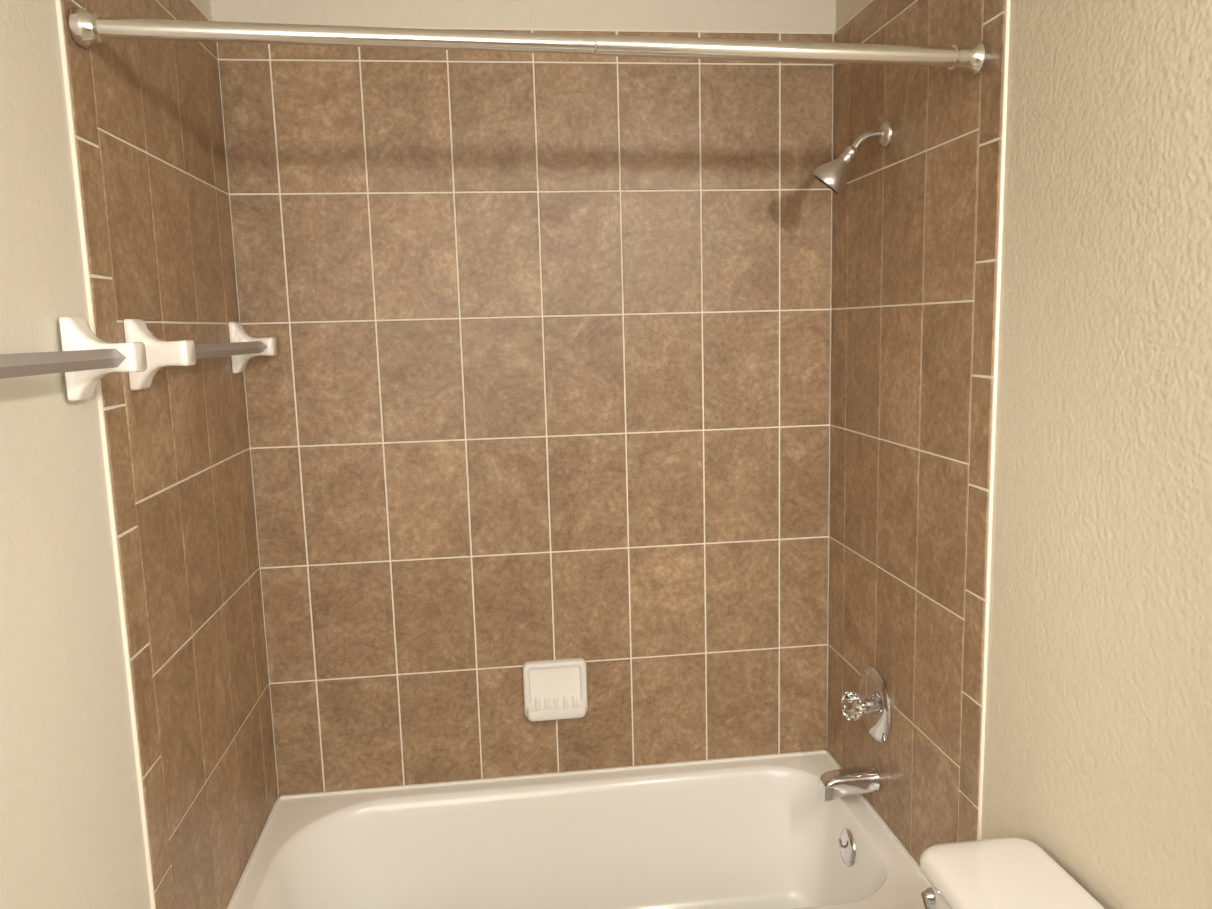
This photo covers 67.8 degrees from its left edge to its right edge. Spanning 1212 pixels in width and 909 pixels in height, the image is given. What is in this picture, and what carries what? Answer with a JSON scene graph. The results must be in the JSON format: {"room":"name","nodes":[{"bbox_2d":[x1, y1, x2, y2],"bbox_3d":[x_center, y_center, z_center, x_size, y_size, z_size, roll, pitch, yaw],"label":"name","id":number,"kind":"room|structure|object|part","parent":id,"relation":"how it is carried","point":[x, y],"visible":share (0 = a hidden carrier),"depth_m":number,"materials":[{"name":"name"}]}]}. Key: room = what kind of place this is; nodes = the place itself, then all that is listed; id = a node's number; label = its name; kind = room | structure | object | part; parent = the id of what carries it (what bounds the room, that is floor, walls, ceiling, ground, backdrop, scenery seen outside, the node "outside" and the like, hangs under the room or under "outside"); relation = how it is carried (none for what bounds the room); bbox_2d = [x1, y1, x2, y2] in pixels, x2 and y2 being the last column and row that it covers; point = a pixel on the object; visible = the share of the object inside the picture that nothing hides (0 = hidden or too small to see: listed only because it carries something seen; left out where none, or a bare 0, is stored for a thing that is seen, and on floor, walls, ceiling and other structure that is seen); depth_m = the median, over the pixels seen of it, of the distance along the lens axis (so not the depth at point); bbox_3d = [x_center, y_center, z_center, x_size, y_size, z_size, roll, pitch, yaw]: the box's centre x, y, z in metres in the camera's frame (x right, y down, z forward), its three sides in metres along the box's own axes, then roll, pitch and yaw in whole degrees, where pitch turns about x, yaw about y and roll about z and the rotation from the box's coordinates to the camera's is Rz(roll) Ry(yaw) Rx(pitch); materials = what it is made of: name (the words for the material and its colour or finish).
{"room":"bathroom","nodes":[
{"label":"bathroom","id":0,"kind":"room"},
{"bbox_2d":[0,0,211,908],"bbox_3d":[-0.755,0.325,0.761,0.100,2.460,3.058,-2,8,-7],"label":"wall","id":1,"kind":"structure","parent":0,"point":[71,832],"depth_m":1.26,"materials":[{"name":"beige paint"}]},
{"bbox_2d":[56,0,277,908],"bbox_3d":[-0.842,0.005,1.840,0.008,1.926,0.812,-2,8,-7],"label":"wall tile","id":2,"kind":"structure","parent":1,"relation":"attached to","point":[147,147],"depth_m":1.73,"materials":[{"name":"tile"}]},
{"bbox_2d":[0,317,277,400],"bbox_3d":[-0.749,-0.158,1.443,0.094,0.120,1.506,-2,8,-7],"label":"towel bar","id":3,"kind":"object","parent":2,"relation":"attached to","point":[86,360],"visible":0.98,"depth_m":1.32,"materials":[{"name":"white ceramic"}]},
{"bbox_3d":[-0.676,-0.102,1.034,0.027,0.027,0.584,-2,8,-7],"label":"rod","id":4,"kind":"part","parent":3,"relation":"part of","materials":[{"name":"grey plastic"}]},
{"bbox_3d":[-0.735,-0.143,1.331,0.094,0.120,0.062,-2,8,-7],"label":"post","id":5,"kind":"part","parent":3,"relation":"part of","materials":[{"name":"white ceramic"}]},
{"bbox_3d":[-0.763,-0.174,1.555,0.094,0.120,0.062,-2,8,-7],"label":"post","id":6,"kind":"part","parent":3,"relation":"part of","materials":[{"name":"white ceramic"}]},
{"bbox_3d":[-0.778,-0.216,1.856,0.027,0.027,0.584,-2,8,-7],"label":"rod","id":7,"kind":"part","parent":3,"relation":"part of","materials":[{"name":"grey plastic"}]},
{"bbox_3d":[-0.838,-0.257,2.152,0.094,0.120,0.062,-2,8,-7],"label":"post","id":8,"kind":"part","parent":3,"relation":"part of","materials":[{"name":"white ceramic"}]},
{"bbox_2d":[69,7,990,74],"bbox_3d":[-0.070,-0.680,1.493,1.500,0.073,0.102,-2,8,-7],"label":"shower curtain rod","id":9,"kind":"object","parent":2,"relation":"attached to","point":[88,28],"visible":1,"depth_m":1.47,"materials":[{"name":"silver metal"}]},
{"bbox_2d":[210,0,835,790],"bbox_3d":[-0.146,0.075,2.409,1.716,2.460,0.100,-2,8,-7],"label":"wall","id":10,"kind":"structure","parent":0,"point":[700,14],"depth_m":2.20,"materials":[{"name":"beige paint"}]},
{"bbox_2d":[217,26,833,795],"bbox_3d":[-0.144,-0.083,2.332,1.500,1.926,0.008,-2,8,-7],"label":"wall tile","id":11,"kind":"structure","parent":10,"relation":"attached to","point":[543,374],"depth_m":2.32,"materials":[{"name":"tile"}]},
{"bbox_2d":[523,658,587,720],"bbox_3d":[-0.134,0.629,2.403,0.170,0.154,0.048,-2,8,-7],"label":"soap dish","id":12,"kind":"object","parent":11,"relation":"attached to","point":[555,689],"visible":1,"depth_m":2.41,"materials":[{"name":"white ceramic"}]},
{"bbox_2d":[836,0,1211,908],"bbox_3d":[0.849,0.256,0.951,0.100,2.460,3.058,-2,8,-7],"label":"wall","id":13,"kind":"structure","parent":0,"point":[1098,744],"depth_m":1.34,"materials":[{"name":"beige paint"}]},
{"bbox_2d":[828,0,1009,866],"bbox_3d":[0.653,-0.061,2.027,0.008,1.926,0.792,-2,8,-7],"label":"wall tile","id":14,"kind":"structure","parent":13,"relation":"attached to","point":[917,237],"depth_m":1.92,"materials":[{"name":"tile"}]},
{"bbox_2d":[819,766,880,801],"bbox_3d":[0.595,0.804,2.207,0.138,0.070,0.060,-2,8,-7],"label":"tub spout","id":15,"kind":"object","parent":14,"relation":"attached to","point":[835,784],"visible":1,"depth_m":2.19,"materials":[{"name":"silver metal"}]},
{"bbox_2d":[812,121,892,194],"bbox_3d":[0.542,-0.659,2.016,0.164,0.157,0.091,-2,8,-7],"label":"shower head","id":16,"kind":"object","parent":14,"relation":"attached to","point":[832,175],"visible":1,"depth_m":1.99},
{"bbox_3d":[0.582,-0.703,1.996,0.085,0.066,0.054,-2,8,-7],"label":"arm","id":17,"kind":"part","parent":16,"relation":"part of"},
{"bbox_2d":[841,666,891,742],"bbox_3d":[0.615,0.609,2.191,0.085,0.180,0.180,-2,8,-7],"label":"tub valve","id":18,"kind":"object","parent":14,"relation":"attached to","point":[869,703],"visible":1,"depth_m":2.16,"materials":[{"name":"silver metal"}]},
{"bbox_3d":[0.598,0.610,2.189,0.044,0.073,0.073,-2,8,-7],"label":"knob","id":19,"kind":"part","parent":18,"relation":"part of","materials":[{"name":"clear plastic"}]},
{"bbox_3d":[0.637,0.608,2.193,0.040,0.180,0.180,-2,8,-7],"label":"plate","id":20,"kind":"part","parent":18,"relation":"part of","materials":[{"name":"silver metal"}]},
{"bbox_3d":[0.080,1.557,1.036,1.716,0.100,3.258,-2,8,-7],"label":"floor","id":21,"kind":"structure","parent":0,"visible":0},
{"bbox_2d":[226,750,930,908],"bbox_3d":[-0.067,1.133,2.127,1.498,0.438,0.744,-2,8,-7],"label":"bathtub","id":22,"kind":"object","parent":21,"relation":"on","point":[772,831],"visible":0.92,"depth_m":2.38,"materials":[{"name":"white ceramic"}]},
{"bbox_3d":[0.591,0.972,2.230,0.034,0.088,0.088,-2,8,-7],"label":"overflow plate","id":23,"kind":"part","parent":22,"relation":"part of","materials":[{"name":"silver metal"}]},
{"bbox_2d":[920,837,1105,908],"bbox_3d":[0.408,1.072,1.321,0.722,0.762,0.500,-2,8,-7],"label":"toilet","id":24,"kind":"object","parent":21,"relation":"on","point":[1010,873],"visible":1,"depth_m":1.43,"materials":[{"name":"white ceramic"}]},
{"bbox_3d":[0.531,0.750,1.468,0.032,0.053,0.082,-2,8,-7],"label":"handle","id":25,"kind":"part","parent":24,"relation":"part of","materials":[{"name":"silver metal"}]},
{"bbox_3d":[0.663,0.899,1.329,0.189,0.350,0.472,-2,8,-7],"label":"tank","id":26,"kind":"part","parent":24,"relation":"part of","materials":[{"name":"white ceramic"}]}
]}

